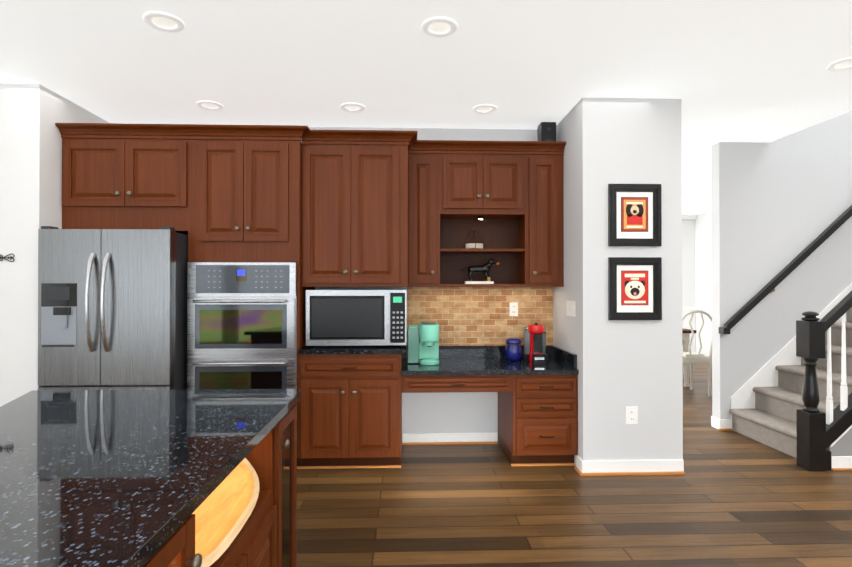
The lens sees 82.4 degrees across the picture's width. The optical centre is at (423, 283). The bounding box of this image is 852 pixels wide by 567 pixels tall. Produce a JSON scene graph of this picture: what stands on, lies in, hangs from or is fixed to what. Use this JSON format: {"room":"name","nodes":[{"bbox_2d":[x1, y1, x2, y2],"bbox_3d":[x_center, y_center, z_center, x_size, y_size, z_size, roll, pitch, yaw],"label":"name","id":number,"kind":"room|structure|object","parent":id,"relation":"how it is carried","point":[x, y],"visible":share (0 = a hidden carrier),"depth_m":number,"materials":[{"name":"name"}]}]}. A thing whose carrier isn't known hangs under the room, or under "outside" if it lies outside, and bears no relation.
{"room":"kitchen","nodes":[
{"label":"kitchen","id":0,"kind":"room"},
{"bbox_2d":[0,84,108,406],"bbox_3d":[-4.819,0.015,3.720,4.365,2.750,0.955,0,0,-2],"label":"wall","id":1,"kind":"structure","parent":0,"point":[31,115],"depth_m":3.32,"materials":[{"name":"white paint"}]},
{"bbox_2d":[0,253,14,261],"bbox_3d":[-2.936,-0.115,3.303,0.315,0.455,0.009,0,0,-2],"label":"wall art","id":2,"kind":"object","parent":1,"relation":"attached to","point":[4,257],"visible":1,"depth_m":3.30,"materials":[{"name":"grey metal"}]},
{"bbox_2d":[301,127,536,433],"bbox_3d":[-0.758,0.018,4.277,3.791,2.750,0.120,0,0,-2],"label":"wall","id":3,"kind":"structure","parent":0,"point":[456,412],"depth_m":4.25,"materials":[{"name":"grey paint"}]},
{"bbox_2d":[59,123,186,230],"bbox_3d":[-2.177,-0.764,3.851,0.885,0.759,0.641,0,0,-2],"label":"upper cabinet","id":4,"kind":"object","parent":3,"relation":"attached to","point":[115,175],"depth_m":3.54,"materials":[{"name":"brown wood"}]},
{"bbox_2d":[176,124,306,266],"bbox_3d":[-1.362,-0.650,3.879,0.875,0.987,0.641,0,0,-2],"label":"upper cabinet","id":5,"kind":"object","parent":3,"relation":"attached to","point":[223,193],"depth_m":3.57,"materials":[{"name":"brown wood"}]},
{"bbox_2d":[187,262,296,404],"bbox_3d":[-1.327,0.499,3.797,0.776,1.302,0.676,0,0,-2],"label":"double oven","id":6,"kind":"object","parent":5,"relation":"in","point":[241,325],"visible":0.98,"depth_m":3.52,"materials":[{"name":"silver metal"}]},
{"bbox_2d":[407,140,440,287],"bbox_3d":[0.000,-0.558,4.085,0.262,1.169,0.322,0,0,-2],"label":"upper cabinet","id":7,"kind":"object","parent":3,"relation":"attached to","point":[424,156],"depth_m":3.93,"materials":[{"name":"brown wood"}]},
{"bbox_2d":[402,433,497,442],"bbox_3d":[0.232,1.348,4.236,0.832,0.090,0.013,0,0,-2],"label":"baseboard","id":8,"kind":"structure","parent":3,"relation":"attached to","point":[411,437],"depth_m":4.23,"materials":[{"name":"white"}]},
{"bbox_2d":[405,344,548,359],"bbox_3d":[0.499,0.594,4.235,1.280,0.106,0.024,0,0,-2],"label":"backsplash","id":9,"kind":"structure","parent":3,"relation":"attached to","point":[446,351],"depth_m":4.22,"materials":[{"name":"black stone"}]},
{"bbox_2d":[441,140,524,219],"bbox_3d":[0.478,-0.852,4.103,0.722,0.579,0.322,0,0,-2],"label":"upper cabinet","id":10,"kind":"object","parent":3,"relation":"attached to","point":[505,199],"depth_m":3.95,"materials":[{"name":"brown wood"}]},
{"bbox_2d":[510,302,517,315],"bbox_3d":[0.789,0.226,4.256,0.072,0.121,0.008,0,0,-2],"label":"outlet","id":11,"kind":"object","parent":3,"relation":"attached to","point":[513,308],"visible":1,"depth_m":4.25,"materials":[{"name":"white plastic"}]},
{"bbox_2d":[513,141,564,287],"bbox_3d":[0.984,-0.557,4.119,0.319,1.169,0.322,0,0,-2],"label":"upper cabinet","id":12,"kind":"object","parent":3,"relation":"attached to","point":[538,238],"depth_m":3.97,"materials":[{"name":"brown wood"}]},
{"bbox_2d":[537,122,555,140],"bbox_3d":[1.032,-1.197,4.101,0.125,0.272,0.190,0,0,-2],"label":"speaker box","id":13,"kind":"object","parent":12,"relation":"on","point":[546,131],"visible":0.5,"depth_m":4.01,"materials":[{"name":"black plastic"}]},
{"bbox_2d":[549,344,576,367],"bbox_3d":[1.136,0.592,3.957,0.026,0.106,0.575,0,0,-2],"label":"backsplash","id":14,"kind":"structure","parent":3,"relation":"attached to","point":[569,358],"depth_m":3.91,"materials":[{"name":"black stone"}]},
{"bbox_2d":[402,428,731,475],"bbox_3d":[1.384,1.384,4.050,3.123,0.016,1.056,0,0,-2],"label":"trim","id":15,"kind":"structure","parent":3,"relation":"attached to","point":[576,468],"depth_m":3.54,"materials":[{"name":"brown"}]},
{"bbox_2d":[0,0,851,213],"bbox_3d":[0.251,-2.735,3.749,14.500,2.750,14.200,0,0,-2],"label":"ceiling","id":16,"kind":"structure","parent":0,"point":[740,70],"depth_m":2.99,"materials":[{"name":"white paint"}]},
{"bbox_2d":[143,11,184,31],"bbox_3d":[-1.353,-1.365,2.541,0.194,0.014,0.194,0,0,-2],"label":"recessed light","id":17,"kind":"object","parent":16,"relation":"in","point":[163,21],"visible":1,"depth_m":2.54,"materials":[{"name":"white"}]},
{"bbox_2d":[196,101,223,110],"bbox_3d":[-1.629,-1.357,3.716,0.194,0.014,0.194,0,0,-2],"label":"recessed light","id":18,"kind":"object","parent":16,"relation":"in","point":[211,105],"visible":1,"depth_m":3.71,"materials":[{"name":"white"}]},
{"bbox_2d":[340,102,364,111],"bbox_3d":[-0.545,-1.357,3.753,0.194,0.014,0.194,0,0,-2],"label":"recessed light","id":19,"kind":"object","parent":16,"relation":"in","point":[352,107],"visible":1,"depth_m":3.74,"materials":[{"name":"white"}]},
{"bbox_2d":[421,17,457,36],"bbox_3d":[0.086,-1.364,2.591,0.194,0.014,0.194,0,0,-2],"label":"recessed light","id":20,"kind":"object","parent":16,"relation":"in","point":[439,26],"visible":1,"depth_m":2.58,"materials":[{"name":"white"}]},
{"bbox_2d":[473,104,497,113],"bbox_3d":[0.480,-1.357,3.788,0.194,0.014,0.194,0,0,-2],"label":"recessed light","id":21,"kind":"object","parent":16,"relation":"in","point":[484,109],"visible":1,"depth_m":3.78,"materials":[{"name":"white"}]},
{"bbox_2d":[826,57,851,70],"bbox_3d":[2.623,-1.362,3.017,0.194,0.014,0.194,0,0,-2],"label":"recessed light","id":22,"kind":"object","parent":16,"relation":"in","point":[843,64],"visible":0.98,"depth_m":3.04,"materials":[{"name":"white"}]},
{"bbox_2d":[464,228,484,248],"bbox_3d":[0.431,-0.380,4.126,0.176,0.188,0.175,0,0,-2],"label":"dome","id":23,"kind":"object","parent":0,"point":[475,245],"visible":0.73,"depth_m":4.08,"materials":[{"name":"white"}]},
{"bbox_2d":[461,259,498,283],"bbox_3d":[0.477,-0.102,4.096,0.327,0.214,0.084,0,0,-2],"label":"dog figurine","id":24,"kind":"object","parent":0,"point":[480,269],"visible":0.98,"depth_m":4.07,"materials":[{"name":"black"}]},
{"bbox_2d":[296,363,851,566],"bbox_3d":[0.251,1.420,3.723,14.500,0.060,14.200,0,0,-2],"label":"floor","id":25,"kind":"structure","parent":0,"point":[732,498],"depth_m":2.96,"materials":[{"name":"brown wood"}]},
{"bbox_2d":[38,226,187,389],"bbox_3d":[-2.173,0.502,3.682,0.873,1.775,0.938,0,0,-2],"label":"fridge","id":26,"kind":"object","parent":25,"relation":"on","point":[112,309],"visible":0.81,"depth_m":3.29,"materials":[{"name":"silver metal"}]},
{"bbox_2d":[136,393,300,566],"bbox_3d":[-1.048,0.935,1.207,1.129,0.880,1.796,0,0,-2],"label":"kitchen island","id":27,"kind":"object","parent":25,"relation":"on","point":[267,538],"depth_m":1.73,"materials":[{"name":"brown wood"}]},
{"bbox_2d":[0,389,300,566],"bbox_3d":[-1.085,0.477,1.209,1.168,0.036,1.856,0,0,-2],"label":"island countertop","id":28,"kind":"structure","parent":27,"relation":"on","point":[89,478],"depth_m":1.25,"materials":[{"name":"black stone"}]},
{"bbox_2d":[192,458,258,566],"bbox_3d":[-0.630,0.648,1.436,0.177,0.204,0.620,0,0,-2],"label":"dough bowl","id":29,"kind":"object","parent":27,"relation":"in","point":[222,512],"visible":0.48,"depth_m":1.51,"materials":[{"name":"brown wood"}]},
{"bbox_2d":[299,130,417,468],"bbox_3d":[-0.489,0.124,3.888,0.871,2.534,0.674,0,0,-2],"label":"tall cabinet","id":30,"kind":"object","parent":25,"relation":"on","point":[354,208],"visible":1,"depth_m":3.67,"materials":[{"name":"brown wood"}]},
{"bbox_2d":[306,290,406,346],"bbox_3d":[-0.514,0.268,3.888,0.758,0.434,0.432,0,0,-2],"label":"microwave","id":31,"kind":"object","parent":30,"relation":"in","point":[355,317],"visible":1,"depth_m":3.67,"materials":[{"name":"silver metal"}]},
{"bbox_2d":[497,372,578,465],"bbox_3d":[0.904,1.036,3.947,0.489,0.710,0.640,0,0,-2],"label":"base cabinet","id":32,"kind":"object","parent":25,"relation":"on","point":[538,411],"depth_m":3.63,"materials":[{"name":"brown wood"}]},
{"bbox_2d":[401,356,578,375],"bbox_3d":[0.487,0.664,3.928,1.324,0.035,0.634,0,0,-2],"label":"countertop","id":33,"kind":"structure","parent":32,"relation":"on","point":[464,365],"depth_m":3.74,"materials":[{"name":"black stone"}]},
{"bbox_2d":[408,321,438,364],"bbox_3d":[-0.002,0.478,3.978,0.252,0.334,0.306,0,0,-2],"label":"coffee maker","id":34,"kind":"object","parent":33,"relation":"on","point":[423,343],"visible":1,"depth_m":3.91,"materials":[{"name":"teal plastic"}]},
{"bbox_2d":[505,337,521,360],"bbox_3d":[0.757,0.550,4.087,0.147,0.192,0.156,0,0,-2],"label":"jar","id":35,"kind":"object","parent":33,"relation":"on","point":[513,349],"visible":1,"depth_m":4.04,"materials":[{"name":"blue ceramic"}]},
{"bbox_2d":[522,323,547,363],"bbox_3d":[0.952,0.484,4.054,0.198,0.323,0.269,0,0,-2],"label":"machine","id":36,"kind":"object","parent":33,"relation":"on","point":[534,343],"visible":1,"depth_m":3.98,"materials":[{"name":"red"}]},
{"bbox_2d":[579,459,683,472],"bbox_3d":[1.526,1.339,3.551,0.753,0.100,0.015,0,0,-2],"label":"baseboard","id":37,"kind":"structure","parent":25,"relation":"on","point":[601,466],"depth_m":3.54,"materials":[{"name":"white wood"}]},
{"bbox_2d":[682,328,695,386],"bbox_3d":[2.903,1.023,7.079,1.530,0.775,1.080,0,0,-2],"label":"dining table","id":38,"kind":"object","parent":25,"relation":"on","point":[685,342],"visible":0.15,"depth_m":6.62,"materials":[{"name":"beige paint"}]},
{"bbox_2d":[682,310,711,396],"bbox_3d":[3.348,0.864,6.202,0.504,1.083,0.510,0,0,-2],"label":"dining chair","id":39,"kind":"object","parent":25,"relation":"on","point":[691,358],"visible":0.67,"depth_m":6.02,"materials":[{"name":"beige paint"}]},
{"bbox_2d":[729,283,851,470],"bbox_3d":[4.282,-0.269,4.178,2.892,3.322,1.046,0,0,-2],"label":"staircase","id":40,"kind":"structure","parent":25,"relation":"on","point":[792,397],"depth_m":3.96,"materials":[{"name":"grey carpet"}]},
{"bbox_2d":[553,97,682,465],"bbox_3d":[1.519,0.016,3.990,0.739,2.750,0.850,0,0,-2],"label":"wall","id":41,"kind":"structure","parent":0,"point":[622,365],"depth_m":3.57,"materials":[{"name":"grey paint"}]},
{"bbox_2d":[566,300,574,316],"bbox_3d":[1.150,0.196,3.804,0.010,0.121,0.195,0,0,-2],"label":"light switch","id":42,"kind":"object","parent":41,"relation":"attached to","point":[570,308],"visible":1,"depth_m":3.79,"materials":[{"name":"white plastic"}]},
{"bbox_2d":[626,407,637,423],"bbox_3d":[1.522,0.964,3.555,0.088,0.126,0.008,0,0,-2],"label":"outlet","id":43,"kind":"object","parent":41,"relation":"attached to","point":[631,415],"visible":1,"depth_m":3.55,"materials":[{"name":"white plastic"}]},
{"bbox_2d":[608,184,661,245],"bbox_3d":[1.545,-0.499,3.554,0.385,0.454,0.030,0,0,-2],"label":"picture frame","id":44,"kind":"object","parent":41,"relation":"attached to","point":[634,214],"visible":1,"depth_m":3.56,"materials":[{"name":"black paint"}]},
{"bbox_2d":[608,257,661,319],"bbox_3d":[1.545,0.038,3.550,0.385,0.457,0.030,0,0,-2],"label":"picture frame","id":45,"kind":"object","parent":41,"relation":"attached to","point":[634,288],"visible":1,"depth_m":3.55,"materials":[{"name":"black paint"}]},
{"bbox_2d":[682,220,694,306],"bbox_3d":[1.589,0.049,9.341,7.560,2.750,0.121,0,0,-2],"label":"wall","id":46,"kind":"structure","parent":0,"point":[688,226],"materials":[{"name":"white paint"}]},
{"bbox_2d":[682,214,696,352],"bbox_3d":[1.528,0.049,9.228,7.430,2.749,0.099,0,0,-2],"label":"trim","id":47,"kind":"structure","parent":46,"relation":"attached to","point":[685,323],"depth_m":9.37,"materials":[{"name":"white"}]},
{"bbox_2d":[695,211,711,355],"bbox_3d":[5.388,0.036,7.127,0.120,2.750,4.530,0,0,-2],"label":"wall","id":48,"kind":"structure","parent":0,"point":[697,262],"depth_m":9.14,"materials":[{"name":"white paint"}]},
{"bbox_2d":[711,110,851,418],"bbox_3d":[5.148,-1.304,4.799,4.640,5.400,0.120,0,0,-2],"label":"wall","id":49,"kind":"structure","parent":0,"point":[779,205],"depth_m":4.66,"materials":[{"name":"grey paint"}]},
{"bbox_2d":[719,205,851,333],"bbox_3d":[4.544,-1.122,4.676,3.455,3.199,0.079,0,0,-2],"label":"handrail","id":50,"kind":"object","parent":49,"relation":"attached to","point":[786,271],"depth_m":4.60,"materials":[{"name":"black paint"}]}
]}

